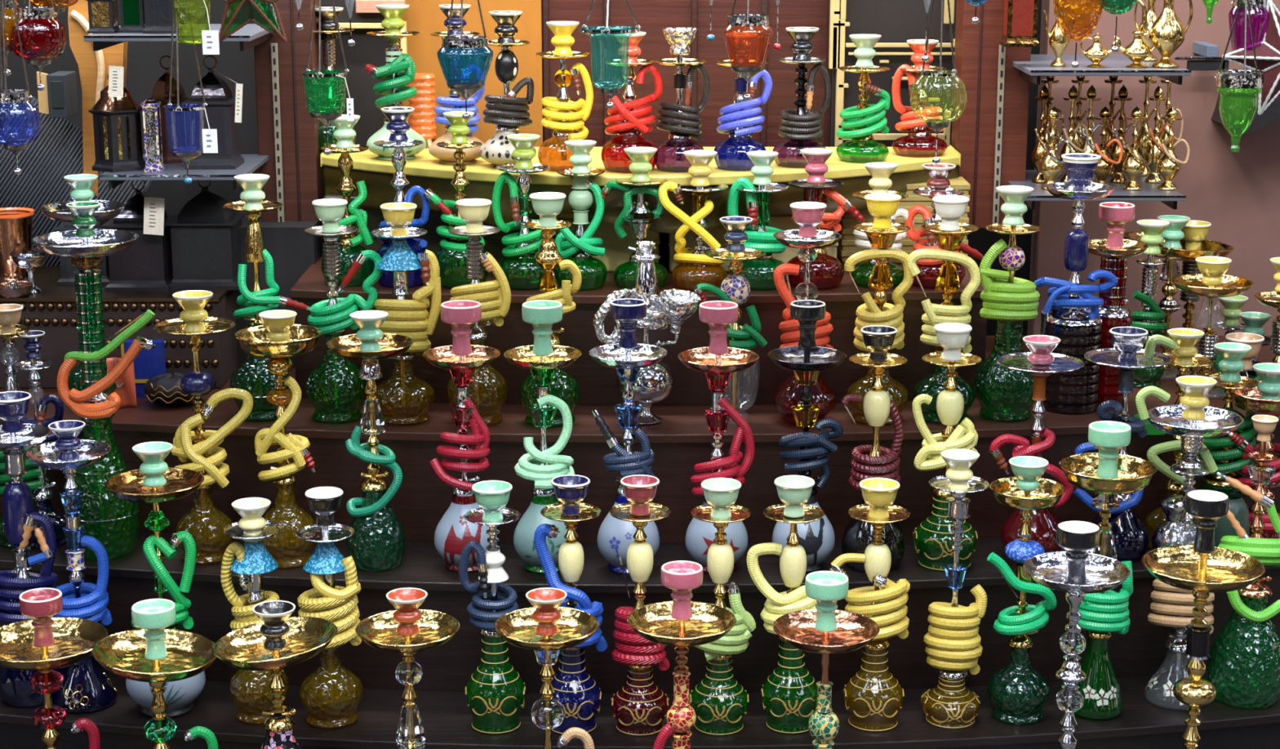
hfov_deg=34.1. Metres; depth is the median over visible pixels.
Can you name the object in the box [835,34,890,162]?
hookah
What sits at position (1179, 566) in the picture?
tray
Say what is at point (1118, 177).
small hookah
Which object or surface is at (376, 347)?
tray
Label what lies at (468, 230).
tray
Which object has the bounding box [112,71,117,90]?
print
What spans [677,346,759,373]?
tray
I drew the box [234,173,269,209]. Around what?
bowl
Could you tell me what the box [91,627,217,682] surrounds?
tray
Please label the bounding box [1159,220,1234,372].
hookah
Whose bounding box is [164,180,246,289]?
metal lantern
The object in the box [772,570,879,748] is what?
hookah
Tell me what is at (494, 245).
storage box
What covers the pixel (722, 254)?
tray
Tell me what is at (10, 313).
bowl
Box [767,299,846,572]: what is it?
hookah
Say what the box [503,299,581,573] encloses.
hookah
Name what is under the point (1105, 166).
small hookah
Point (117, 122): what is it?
metal lantern
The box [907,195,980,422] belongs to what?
hookah
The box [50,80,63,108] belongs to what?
grille
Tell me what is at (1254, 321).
bowl
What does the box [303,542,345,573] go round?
shade
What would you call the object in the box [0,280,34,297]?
dish
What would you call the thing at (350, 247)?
hookah
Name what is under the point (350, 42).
hanging lantern
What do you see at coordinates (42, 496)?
hookah
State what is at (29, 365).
tray
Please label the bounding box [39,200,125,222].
tray
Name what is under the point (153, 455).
bowl
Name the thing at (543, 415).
glass cup
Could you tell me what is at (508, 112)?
hookah
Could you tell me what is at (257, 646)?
tray
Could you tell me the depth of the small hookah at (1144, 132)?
4.94 m
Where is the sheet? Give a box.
[0,94,152,266]
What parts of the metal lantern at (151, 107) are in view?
ornate pane, ornate pane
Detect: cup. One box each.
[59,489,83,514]
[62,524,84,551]
[396,742,425,748]
[449,368,475,385]
[449,403,476,426]
[528,403,557,427]
[529,368,555,385]
[533,649,559,665]
[613,402,643,428]
[616,368,640,382]
[659,288,701,333]
[703,408,729,432]
[704,372,731,391]
[791,404,820,427]
[793,370,819,385]
[865,232,897,248]
[933,232,964,249]
[944,563,967,589]
[1247,463,1275,484]
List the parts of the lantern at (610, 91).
chain, chain, chain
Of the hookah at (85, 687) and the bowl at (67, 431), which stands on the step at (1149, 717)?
the hookah at (85, 687)
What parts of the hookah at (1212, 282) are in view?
stem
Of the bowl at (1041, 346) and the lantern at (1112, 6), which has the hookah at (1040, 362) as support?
the bowl at (1041, 346)
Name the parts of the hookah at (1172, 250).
stem, stem knob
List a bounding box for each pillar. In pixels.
[253,0,323,225]
[951,0,1031,228]
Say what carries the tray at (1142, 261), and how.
on the hookah at (1150, 320)
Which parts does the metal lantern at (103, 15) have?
ornate pane, ornate pane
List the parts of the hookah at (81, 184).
glass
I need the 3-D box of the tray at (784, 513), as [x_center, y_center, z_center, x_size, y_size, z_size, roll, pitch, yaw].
[0.288,0.262,3.902,0.116,0.010,0.116,0,13,0]
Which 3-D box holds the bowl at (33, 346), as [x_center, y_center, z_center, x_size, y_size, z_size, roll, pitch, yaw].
[-1.234,-0.059,4.240,0.052,0.051,0.052,0,13,0]
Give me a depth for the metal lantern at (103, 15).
4.44 m
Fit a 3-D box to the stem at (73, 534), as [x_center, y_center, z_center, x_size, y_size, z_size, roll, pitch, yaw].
[-1.092,0.317,4.029,0.042,0.045,0.040,0,13,0]
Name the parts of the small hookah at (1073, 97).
stem, lid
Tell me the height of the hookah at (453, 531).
0.537 m
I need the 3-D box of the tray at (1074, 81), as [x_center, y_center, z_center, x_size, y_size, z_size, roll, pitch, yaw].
[1.039,-0.690,4.925,0.044,0.009,0.044,0,13,0]
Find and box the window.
[828,0,956,146]
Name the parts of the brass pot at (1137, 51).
spout, lid, handle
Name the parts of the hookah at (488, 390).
glass, stem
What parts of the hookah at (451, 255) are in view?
stem, stem knob, glass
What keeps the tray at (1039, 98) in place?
on the small hookah at (1038, 153)
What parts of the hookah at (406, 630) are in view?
stem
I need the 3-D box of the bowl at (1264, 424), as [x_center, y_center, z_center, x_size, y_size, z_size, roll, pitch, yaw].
[1.197,0.105,4.003,0.050,0.044,0.050,0,13,0]
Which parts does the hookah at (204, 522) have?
stem, glass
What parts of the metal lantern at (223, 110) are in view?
ornate pane, ornate pane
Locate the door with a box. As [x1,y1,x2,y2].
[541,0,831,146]
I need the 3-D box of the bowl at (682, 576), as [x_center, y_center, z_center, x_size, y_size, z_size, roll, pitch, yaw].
[0.073,0.378,3.639,0.073,0.091,0.073,0,13,0]
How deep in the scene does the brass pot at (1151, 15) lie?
4.79 m
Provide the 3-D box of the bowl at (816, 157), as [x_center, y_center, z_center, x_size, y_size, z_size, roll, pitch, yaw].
[0.378,-0.445,4.467,0.072,0.070,0.072,0,13,0]
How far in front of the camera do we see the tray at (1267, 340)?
4.70 m
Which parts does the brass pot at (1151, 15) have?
handle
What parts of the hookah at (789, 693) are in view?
stem, glass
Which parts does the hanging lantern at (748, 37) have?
chain, chain, chain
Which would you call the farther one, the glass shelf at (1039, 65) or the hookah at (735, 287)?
the glass shelf at (1039, 65)
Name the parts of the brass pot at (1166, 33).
spout, handle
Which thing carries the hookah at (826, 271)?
on the step at (757, 384)
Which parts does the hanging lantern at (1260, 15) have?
chain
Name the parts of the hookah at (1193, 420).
stem, stem knob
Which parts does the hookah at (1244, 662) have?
glass, stem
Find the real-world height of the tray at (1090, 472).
0.041 m
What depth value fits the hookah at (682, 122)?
4.52 m
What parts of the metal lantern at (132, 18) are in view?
ornate pane, ornate pane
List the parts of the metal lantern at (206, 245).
ornate pane, ornate pane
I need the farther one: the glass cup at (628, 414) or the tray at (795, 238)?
the tray at (795, 238)
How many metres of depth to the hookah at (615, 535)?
4.09 m
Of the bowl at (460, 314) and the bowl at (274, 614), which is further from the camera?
the bowl at (460, 314)
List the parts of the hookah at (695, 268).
stem, glass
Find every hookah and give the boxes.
[0,303,48,546]
[0,391,66,706]
[0,587,108,748]
[13,330,66,547]
[24,419,117,712]
[31,200,155,559]
[39,173,125,394]
[91,598,217,748]
[104,441,205,717]
[153,289,253,564]
[212,600,337,748]
[220,497,289,724]
[222,173,311,421]
[234,309,322,568]
[296,486,363,728]
[304,198,382,422]
[314,7,355,152]
[320,114,374,285]
[325,310,413,571]
[355,586,459,748]
[364,4,426,160]
[370,202,440,424]
[373,106,430,287]
[422,111,488,288]
[422,299,500,572]
[428,4,484,164]
[447,198,511,425]
[458,480,525,733]
[479,10,536,168]
[492,133,552,289]
[493,586,599,748]
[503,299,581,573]
[520,191,581,426]
[533,474,607,733]
[535,21,593,170]
[555,139,607,289]
[588,297,667,573]
[593,241,701,424]
[600,31,662,172]
[601,146,668,288]
[608,474,671,734]
[626,560,736,748]
[653,27,710,172]
[657,150,728,289]
[677,300,759,573]
[688,477,755,734]
[693,216,767,410]
[714,60,772,170]
[727,151,789,289]
[746,475,825,733]
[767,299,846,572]
[772,26,831,167]
[772,201,841,424]
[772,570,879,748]
[787,147,867,288]
[829,477,910,730]
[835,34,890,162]
[840,324,906,572]
[844,193,914,424]
[850,162,914,286]
[891,39,946,156]
[904,163,984,288]
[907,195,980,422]
[911,322,982,570]
[920,448,989,728]
[973,185,1041,421]
[986,455,1066,724]
[988,334,1084,552]
[1022,520,1130,748]
[1031,84,1059,183]
[1034,153,1117,413]
[1040,75,1064,144]
[1040,106,1071,190]
[1058,420,1156,719]
[1060,84,1088,182]
[1071,75,1094,148]
[1073,326,1171,561]
[1080,84,1106,182]
[1088,201,1148,403]
[1093,106,1123,184]
[1100,75,1127,176]
[1109,84,1138,183]
[1121,106,1154,190]
[1123,214,1223,369]
[1131,219,1169,387]
[1135,375,1244,705]
[1137,75,1161,176]
[1142,489,1265,748]
[1143,328,1214,549]
[1144,84,1173,183]
[1157,79,1183,175]
[1157,106,1190,190]
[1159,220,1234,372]
[1170,256,1253,389]
[1196,342,1258,502]
[1208,414,1279,708]
[1213,294,1248,373]
[1214,332,1264,395]
[1226,362,1279,537]
[1239,311,1271,376]
[1253,257,1279,363]
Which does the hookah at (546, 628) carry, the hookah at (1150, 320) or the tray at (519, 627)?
the tray at (519, 627)
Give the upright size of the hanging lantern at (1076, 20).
0.294 m
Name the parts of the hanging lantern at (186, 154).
chain, chain, chain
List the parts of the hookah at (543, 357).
stem, glass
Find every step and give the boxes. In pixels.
[0,335,1279,542]
[0,529,1279,693]
[0,669,1279,748]
[290,247,986,404]
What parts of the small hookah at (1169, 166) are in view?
stem, lid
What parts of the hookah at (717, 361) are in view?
glass, stem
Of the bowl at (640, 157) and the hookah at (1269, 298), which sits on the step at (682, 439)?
the hookah at (1269, 298)
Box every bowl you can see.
[0,303,23,333]
[0,391,31,432]
[18,330,44,359]
[18,587,62,647]
[48,419,84,460]
[63,173,97,201]
[66,200,100,237]
[131,598,176,659]
[132,441,173,486]
[172,289,213,331]
[231,497,271,542]
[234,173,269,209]
[252,600,295,649]
[258,309,297,342]
[304,486,342,526]
[311,198,347,233]
[315,7,343,39]
[331,114,359,148]
[349,310,388,351]
[375,4,408,39]
[380,202,417,235]
[381,106,414,142]
[386,586,427,635]
[438,4,471,35]
[440,299,481,355]
[443,111,474,144]
[455,198,491,234]
[471,480,512,520]
[488,10,522,43]
[506,133,540,169]
[521,299,562,355]
[525,586,566,635]
[528,191,565,227]
[546,21,579,55]
[551,474,590,515]
[564,139,596,173]
[609,297,646,348]
[613,31,646,63]
[620,474,659,515]
[623,146,657,182]
[635,241,655,257]
[661,560,702,619]
[662,27,697,55]
[683,150,717,186]
[698,300,738,354]
[700,477,741,518]
[719,216,752,252]
[746,151,778,185]
[773,475,814,517]
[785,26,818,61]
[790,201,826,237]
[790,299,825,347]
[800,147,833,183]
[804,570,848,631]
[848,34,881,67]
[859,477,899,518]
[860,324,897,362]
[864,162,897,193]
[864,193,901,229]
[906,39,938,70]
[922,163,955,198]
[932,195,969,231]
[933,322,972,360]
[940,448,979,488]
[995,185,1034,226]
[1008,455,1048,490]
[1022,334,1060,376]
[1056,520,1100,584]
[1061,153,1101,191]
[1088,420,1131,478]
[1098,201,1135,249]
[1109,326,1148,363]
[1136,219,1169,254]
[1157,214,1190,248]
[1167,328,1204,368]
[1175,375,1217,420]
[1181,220,1211,249]
[1185,489,1229,553]
[1195,256,1231,285]
[1213,342,1251,382]
[1217,294,1248,327]
[1225,332,1264,368]
[1239,311,1271,335]
[1251,414,1279,441]
[1252,362,1279,399]
[1270,257,1279,291]
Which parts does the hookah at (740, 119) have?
glass, stem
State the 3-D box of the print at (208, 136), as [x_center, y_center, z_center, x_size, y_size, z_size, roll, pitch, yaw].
[-0.671,-0.364,3.254,0.008,0.019,0.001,0,13,0]
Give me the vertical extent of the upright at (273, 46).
0.417 m
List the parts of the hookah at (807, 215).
glass, stem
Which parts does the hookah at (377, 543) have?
stem, glass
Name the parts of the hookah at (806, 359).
glass, stem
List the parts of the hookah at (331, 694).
glass, stem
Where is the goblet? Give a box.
[9,248,48,293]
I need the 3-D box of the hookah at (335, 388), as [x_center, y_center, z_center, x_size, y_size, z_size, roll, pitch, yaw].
[-0.624,-0.131,4.328,0.154,0.458,0.124,10,16,35]
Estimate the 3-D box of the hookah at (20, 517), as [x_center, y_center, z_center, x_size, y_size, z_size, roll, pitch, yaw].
[-1.203,0.339,4.061,0.141,0.614,0.141,-8,16,-31]
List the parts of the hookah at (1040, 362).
glass, stem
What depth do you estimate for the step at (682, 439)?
4.33 m
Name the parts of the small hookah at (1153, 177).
stem, lid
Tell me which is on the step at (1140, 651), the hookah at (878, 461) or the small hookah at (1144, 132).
the hookah at (878, 461)
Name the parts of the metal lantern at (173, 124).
ornate pane, ornate pane, ornate pane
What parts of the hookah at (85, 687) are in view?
stem, glass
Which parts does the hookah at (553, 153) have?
glass, stem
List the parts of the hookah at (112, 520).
stem, stem knob, glass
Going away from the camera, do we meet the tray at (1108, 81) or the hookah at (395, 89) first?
the hookah at (395, 89)
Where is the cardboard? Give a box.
[36,71,48,114]
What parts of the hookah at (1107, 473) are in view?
glass, stem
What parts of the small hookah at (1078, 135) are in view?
stem, lid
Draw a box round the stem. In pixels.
[1251,453,1279,484]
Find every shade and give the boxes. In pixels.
[230,540,278,573]
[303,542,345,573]
[375,239,422,271]
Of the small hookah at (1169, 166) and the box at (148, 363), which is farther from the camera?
the small hookah at (1169, 166)
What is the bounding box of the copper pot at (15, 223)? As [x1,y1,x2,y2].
[0,207,34,282]
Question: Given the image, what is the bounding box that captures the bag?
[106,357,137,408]
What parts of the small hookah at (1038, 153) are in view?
stem, lid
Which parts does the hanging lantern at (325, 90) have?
chain, chain, chain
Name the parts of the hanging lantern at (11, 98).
chain, chain, chain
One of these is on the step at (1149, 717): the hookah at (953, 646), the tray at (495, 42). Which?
the hookah at (953, 646)
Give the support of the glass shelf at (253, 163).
attached to the upright at (273, 46)
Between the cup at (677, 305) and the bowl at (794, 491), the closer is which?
the bowl at (794, 491)
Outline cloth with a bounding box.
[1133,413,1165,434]
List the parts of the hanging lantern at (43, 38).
chain, chain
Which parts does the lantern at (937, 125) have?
chain, chain, chain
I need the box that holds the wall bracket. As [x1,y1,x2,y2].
[1172,41,1229,70]
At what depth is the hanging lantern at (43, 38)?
3.24 m
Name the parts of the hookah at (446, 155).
glass, stem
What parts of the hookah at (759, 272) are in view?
glass, stem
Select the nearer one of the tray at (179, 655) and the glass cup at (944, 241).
the tray at (179, 655)
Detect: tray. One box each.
[0,324,30,338]
[0,422,51,449]
[0,616,108,670]
[13,360,54,370]
[24,439,111,469]
[31,228,138,257]
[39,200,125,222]
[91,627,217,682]
[104,466,204,502]
[153,316,235,336]
[212,616,337,670]
[222,200,283,212]
[222,520,282,539]
[234,324,322,357]
[296,523,355,542]
[304,225,357,236]
[314,27,354,34]
[320,144,369,153]
[325,333,413,360]
[355,608,459,653]
[366,31,420,37]
[370,226,427,239]
[373,139,423,147]
[422,344,500,369]
[430,31,479,37]
[435,141,482,149]
[448,225,500,236]
[464,506,520,524]
[488,40,529,46]
[493,606,599,650]
[497,163,551,173]
[503,344,581,369]
[524,220,571,230]
[535,51,591,58]
[540,502,600,521]
[555,168,604,177]
[588,343,667,368]
[604,59,654,66]
[608,502,671,521]
[613,177,668,186]
[626,600,736,646]
[631,253,660,261]
[653,58,706,66]
[677,183,728,192]
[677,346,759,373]
[690,503,751,523]
[705,248,766,261]
[715,60,767,66]
[736,182,789,193]
[763,503,825,523]
[767,346,846,371]
[772,608,879,653]
[773,229,841,248]
[777,57,826,64]
[788,178,844,189]
[838,66,890,73]
[847,503,910,523]
[848,352,906,367]
[851,190,908,199]
[853,222,910,234]
[897,66,946,72]
[911,187,964,197]
[920,222,978,234]
[921,351,982,367]
[928,475,989,493]
[985,223,1041,235]
[989,476,1066,510]
[996,351,1084,373]
[1022,551,1130,593]
[1034,96,1053,101]
[1040,79,1059,83]
[1042,115,1065,119]
[1044,182,1115,199]
[1058,452,1156,494]
[1063,96,1083,101]
[1071,79,1089,83]
[1082,96,1101,101]
[1084,347,1171,368]
[1088,238,1148,257]
[1093,115,1115,119]
[1104,79,1122,84]
[1113,96,1133,101]
[1123,231,1223,261]
[1124,115,1147,119]
[1136,258,1165,265]
[1137,79,1156,84]
[1142,544,1265,592]
[1146,404,1244,437]
[1148,96,1168,101]
[1159,239,1234,257]
[1160,79,1173,83]
[1160,115,1182,119]
[1164,352,1214,367]
[1170,273,1253,297]
[1206,374,1258,389]
[1213,321,1246,330]
[1226,380,1279,415]
[1240,360,1260,371]
[1247,451,1277,461]
[1253,290,1279,308]
[1261,336,1271,346]
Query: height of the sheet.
0.520 m
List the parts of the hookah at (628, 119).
glass, stem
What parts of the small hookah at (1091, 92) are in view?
stem, lid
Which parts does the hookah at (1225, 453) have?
glass, stem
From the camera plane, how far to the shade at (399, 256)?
4.27 m
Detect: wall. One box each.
[0,0,1041,335]
[400,0,1279,335]
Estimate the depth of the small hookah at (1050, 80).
4.93 m
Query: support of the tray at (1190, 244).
on the hookah at (1195, 232)
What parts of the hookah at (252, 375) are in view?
stem, glass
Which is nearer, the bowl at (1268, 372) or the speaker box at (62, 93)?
the bowl at (1268, 372)
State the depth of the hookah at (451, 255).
4.46 m
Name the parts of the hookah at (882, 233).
glass, stem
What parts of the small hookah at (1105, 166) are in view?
stem, lid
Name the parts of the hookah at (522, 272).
glass, stem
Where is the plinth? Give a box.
[235,211,324,367]
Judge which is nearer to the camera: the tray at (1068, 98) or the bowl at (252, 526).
the bowl at (252, 526)
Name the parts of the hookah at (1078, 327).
glass, stem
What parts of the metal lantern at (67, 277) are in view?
ornate pane, ornate pane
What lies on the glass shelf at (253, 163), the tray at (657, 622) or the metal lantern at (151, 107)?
the metal lantern at (151, 107)
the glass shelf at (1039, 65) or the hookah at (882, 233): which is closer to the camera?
the hookah at (882, 233)
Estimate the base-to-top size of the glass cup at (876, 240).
0.030 m
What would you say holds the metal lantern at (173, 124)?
on the glass shelf at (253, 163)
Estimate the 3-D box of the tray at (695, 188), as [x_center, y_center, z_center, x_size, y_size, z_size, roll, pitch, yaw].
[0.128,-0.397,4.463,0.121,0.010,0.121,0,13,0]
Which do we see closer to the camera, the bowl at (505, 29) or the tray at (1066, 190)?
the tray at (1066, 190)
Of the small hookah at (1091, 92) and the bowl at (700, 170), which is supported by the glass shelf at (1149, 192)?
the small hookah at (1091, 92)
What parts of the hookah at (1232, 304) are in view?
stem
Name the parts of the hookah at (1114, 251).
stem, glass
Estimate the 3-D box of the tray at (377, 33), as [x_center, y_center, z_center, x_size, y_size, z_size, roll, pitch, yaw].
[-0.554,-0.762,4.690,0.121,0.010,0.121,0,13,0]
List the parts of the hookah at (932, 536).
stem, glass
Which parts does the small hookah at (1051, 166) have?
stem, lid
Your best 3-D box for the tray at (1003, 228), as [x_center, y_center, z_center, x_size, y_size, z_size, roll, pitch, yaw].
[0.771,-0.298,4.312,0.114,0.010,0.114,0,13,0]
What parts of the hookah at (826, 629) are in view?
stem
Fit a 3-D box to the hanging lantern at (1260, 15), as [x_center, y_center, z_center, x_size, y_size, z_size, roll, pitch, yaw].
[0.970,-0.619,3.307,0.066,0.331,0.066,0,14,0]
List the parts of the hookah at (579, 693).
stem, glass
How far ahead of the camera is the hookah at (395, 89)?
4.68 m
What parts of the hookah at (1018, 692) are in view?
glass, stem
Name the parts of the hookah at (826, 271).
glass, stem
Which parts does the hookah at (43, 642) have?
stem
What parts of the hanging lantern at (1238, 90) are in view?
chain, chain, chain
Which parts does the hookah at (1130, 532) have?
glass, stem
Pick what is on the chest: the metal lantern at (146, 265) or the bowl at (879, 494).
the metal lantern at (146, 265)
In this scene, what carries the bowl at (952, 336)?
on the hookah at (932, 536)
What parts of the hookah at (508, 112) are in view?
stem, glass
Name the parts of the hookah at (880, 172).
glass, stem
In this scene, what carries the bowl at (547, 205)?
on the hookah at (547, 205)
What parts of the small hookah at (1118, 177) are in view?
stem, lid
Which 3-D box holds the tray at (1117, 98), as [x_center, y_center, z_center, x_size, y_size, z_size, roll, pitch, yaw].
[1.114,-0.634,4.815,0.046,0.008,0.046,0,13,0]
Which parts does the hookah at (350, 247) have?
stem knob, glass, stem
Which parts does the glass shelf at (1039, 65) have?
support arm, pane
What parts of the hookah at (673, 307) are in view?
glass, stem, cup arm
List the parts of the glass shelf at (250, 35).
pane, support arm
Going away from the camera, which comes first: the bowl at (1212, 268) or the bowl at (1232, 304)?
the bowl at (1212, 268)
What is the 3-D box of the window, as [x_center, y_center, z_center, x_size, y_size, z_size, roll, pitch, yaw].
[0.624,-0.820,5.062,0.330,0.785,0.052,0,14,0]
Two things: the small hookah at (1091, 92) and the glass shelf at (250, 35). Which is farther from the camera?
the small hookah at (1091, 92)
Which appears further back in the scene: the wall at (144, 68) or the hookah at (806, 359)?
the wall at (144, 68)
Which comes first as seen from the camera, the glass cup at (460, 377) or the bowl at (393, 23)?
the glass cup at (460, 377)
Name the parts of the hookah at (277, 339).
stem, glass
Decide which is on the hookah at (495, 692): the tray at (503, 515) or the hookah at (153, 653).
the tray at (503, 515)
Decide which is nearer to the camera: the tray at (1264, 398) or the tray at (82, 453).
the tray at (82, 453)
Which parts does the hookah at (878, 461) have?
stem, glass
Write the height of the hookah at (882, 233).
0.470 m
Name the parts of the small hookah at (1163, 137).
stem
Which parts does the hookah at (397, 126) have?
stem, glass, stem knob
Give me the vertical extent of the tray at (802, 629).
0.030 m
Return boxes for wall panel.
[67,0,128,195]
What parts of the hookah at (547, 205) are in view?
stem knob, glass, stem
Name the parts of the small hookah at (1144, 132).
stem, lid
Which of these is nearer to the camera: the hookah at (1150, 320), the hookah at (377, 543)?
the hookah at (377, 543)
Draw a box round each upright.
[271,43,284,222]
[991,44,1005,224]
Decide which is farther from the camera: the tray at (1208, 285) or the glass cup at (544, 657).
the tray at (1208, 285)
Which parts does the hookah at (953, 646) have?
glass, stem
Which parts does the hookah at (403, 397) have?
stem, glass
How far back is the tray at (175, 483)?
3.99 m
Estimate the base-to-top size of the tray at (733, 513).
0.010 m
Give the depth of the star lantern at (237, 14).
3.28 m
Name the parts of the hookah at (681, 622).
stem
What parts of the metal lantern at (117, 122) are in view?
ornate pane, ornate pane, ornate pane, ornate pane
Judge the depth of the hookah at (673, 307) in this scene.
4.27 m
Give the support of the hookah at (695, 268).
on the step at (757, 384)
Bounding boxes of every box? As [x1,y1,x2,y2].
[46,71,78,118]
[120,338,165,397]
[323,191,451,255]
[480,227,537,265]
[555,219,659,271]
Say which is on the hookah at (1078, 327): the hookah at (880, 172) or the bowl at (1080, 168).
the bowl at (1080, 168)
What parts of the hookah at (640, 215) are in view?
filigree burner, glass, stem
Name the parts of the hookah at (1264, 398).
glass, stem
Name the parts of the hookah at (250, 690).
stem, glass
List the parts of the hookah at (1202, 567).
stem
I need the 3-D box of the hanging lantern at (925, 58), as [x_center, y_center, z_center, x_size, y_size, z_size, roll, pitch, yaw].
[0.449,-0.627,3.241,0.054,0.284,0.056,0,14,0]
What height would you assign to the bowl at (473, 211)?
0.065 m
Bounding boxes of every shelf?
[83,23,272,51]
[98,154,268,189]
[320,145,960,260]
[1007,169,1186,208]
[1012,54,1191,84]
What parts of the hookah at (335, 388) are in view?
stem, glass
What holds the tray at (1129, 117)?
on the small hookah at (1133, 166)
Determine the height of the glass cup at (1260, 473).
0.031 m
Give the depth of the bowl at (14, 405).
3.98 m
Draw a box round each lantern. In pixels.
[0,0,32,174]
[1,0,19,75]
[9,0,66,91]
[26,0,78,17]
[53,218,110,284]
[85,0,119,33]
[88,65,145,172]
[101,180,174,291]
[118,0,145,32]
[140,97,164,172]
[142,0,176,33]
[151,55,188,164]
[163,1,217,184]
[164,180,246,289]
[173,0,219,54]
[181,55,244,169]
[218,0,287,42]
[295,11,303,31]
[302,0,354,155]
[346,20,355,46]
[436,0,493,119]
[579,0,640,109]
[706,7,715,41]
[723,0,773,101]
[773,7,781,50]
[920,0,956,164]
[921,14,929,62]
[964,0,987,24]
[999,0,1039,47]
[1053,0,1102,68]
[1102,0,1137,53]
[1202,0,1218,23]
[1210,93,1279,134]
[1214,0,1264,151]
[1222,0,1279,115]
[1228,0,1269,69]
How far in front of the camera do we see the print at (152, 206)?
4.59 m
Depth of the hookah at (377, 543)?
4.13 m
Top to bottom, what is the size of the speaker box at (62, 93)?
0.098 m
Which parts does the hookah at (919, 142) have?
glass, stem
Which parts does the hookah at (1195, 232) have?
glass, stem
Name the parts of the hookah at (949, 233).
stem, glass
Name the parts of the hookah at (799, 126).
glass, stem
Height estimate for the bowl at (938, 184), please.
0.070 m
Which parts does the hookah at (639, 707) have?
stem, glass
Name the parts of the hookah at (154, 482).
stem knob, stem, glass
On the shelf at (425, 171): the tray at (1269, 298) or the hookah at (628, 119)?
the hookah at (628, 119)
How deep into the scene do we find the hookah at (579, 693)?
3.91 m
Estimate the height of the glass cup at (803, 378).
0.034 m
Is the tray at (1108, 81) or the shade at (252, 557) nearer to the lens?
the shade at (252, 557)
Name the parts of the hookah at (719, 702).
stem, glass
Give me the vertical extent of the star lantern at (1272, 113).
0.162 m
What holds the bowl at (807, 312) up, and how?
on the hookah at (806, 359)
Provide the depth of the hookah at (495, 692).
3.93 m
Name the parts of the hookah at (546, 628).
stem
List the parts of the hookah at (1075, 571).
stem knob, stem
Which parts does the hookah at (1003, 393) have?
glass, stem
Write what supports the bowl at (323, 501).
on the hookah at (331, 694)
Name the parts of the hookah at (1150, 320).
stem, glass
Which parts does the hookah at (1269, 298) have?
stem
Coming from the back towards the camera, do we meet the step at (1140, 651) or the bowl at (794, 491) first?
the step at (1140, 651)
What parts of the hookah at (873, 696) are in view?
glass, stem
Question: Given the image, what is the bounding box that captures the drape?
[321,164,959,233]
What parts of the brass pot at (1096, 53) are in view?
handle, lid, spout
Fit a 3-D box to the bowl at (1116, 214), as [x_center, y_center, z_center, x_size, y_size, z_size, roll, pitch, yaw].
[1.014,-0.315,4.446,0.075,0.094,0.075,0,13,0]
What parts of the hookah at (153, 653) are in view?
stem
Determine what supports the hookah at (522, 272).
on the step at (757, 384)
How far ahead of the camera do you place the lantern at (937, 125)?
3.28 m
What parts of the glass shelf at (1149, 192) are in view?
support arm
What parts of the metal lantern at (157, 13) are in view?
ornate pane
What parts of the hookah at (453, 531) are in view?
stem, glass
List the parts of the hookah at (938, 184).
stem, glass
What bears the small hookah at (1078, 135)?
on the glass shelf at (1149, 192)
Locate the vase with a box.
[143,372,195,405]
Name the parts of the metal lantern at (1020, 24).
ornate pane, ornate pane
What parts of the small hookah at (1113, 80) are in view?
stem, lid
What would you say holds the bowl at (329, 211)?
on the hookah at (335, 388)
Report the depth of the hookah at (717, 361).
4.10 m
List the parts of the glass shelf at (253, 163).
support arm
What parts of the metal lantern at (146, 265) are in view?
ornate pane, ornate pane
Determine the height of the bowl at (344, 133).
0.067 m
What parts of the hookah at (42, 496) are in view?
stem, glass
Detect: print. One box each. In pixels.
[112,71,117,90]
[149,203,155,226]
[206,35,212,48]
[206,134,211,146]
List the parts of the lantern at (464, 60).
chain, chain, chain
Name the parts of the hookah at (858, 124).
glass, stem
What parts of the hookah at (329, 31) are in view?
stem, glass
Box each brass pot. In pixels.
[1042,9,1069,66]
[1080,32,1117,67]
[1112,27,1155,68]
[1133,0,1157,62]
[1137,0,1193,68]
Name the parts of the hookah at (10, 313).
glass, stem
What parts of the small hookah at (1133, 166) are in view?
stem, lid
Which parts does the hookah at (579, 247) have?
glass, stem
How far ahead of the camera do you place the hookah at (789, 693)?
3.92 m
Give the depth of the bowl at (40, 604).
3.76 m
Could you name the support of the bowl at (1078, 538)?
on the hookah at (1075, 571)
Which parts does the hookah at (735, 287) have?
stem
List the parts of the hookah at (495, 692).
stem, glass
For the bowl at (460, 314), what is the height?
0.099 m
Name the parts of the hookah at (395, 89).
stem, glass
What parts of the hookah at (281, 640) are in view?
stem, glass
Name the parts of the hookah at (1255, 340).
stem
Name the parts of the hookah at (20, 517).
stem, glass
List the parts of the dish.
knob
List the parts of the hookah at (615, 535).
stem, glass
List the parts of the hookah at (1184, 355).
glass, stem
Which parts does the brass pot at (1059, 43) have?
spout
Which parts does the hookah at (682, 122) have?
stem, glass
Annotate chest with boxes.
[0,265,238,387]
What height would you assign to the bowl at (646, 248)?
0.029 m
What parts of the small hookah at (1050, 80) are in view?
stem, lid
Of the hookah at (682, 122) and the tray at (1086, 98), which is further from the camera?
the tray at (1086, 98)
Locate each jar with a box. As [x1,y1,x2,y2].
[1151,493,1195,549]
[1213,491,1249,546]

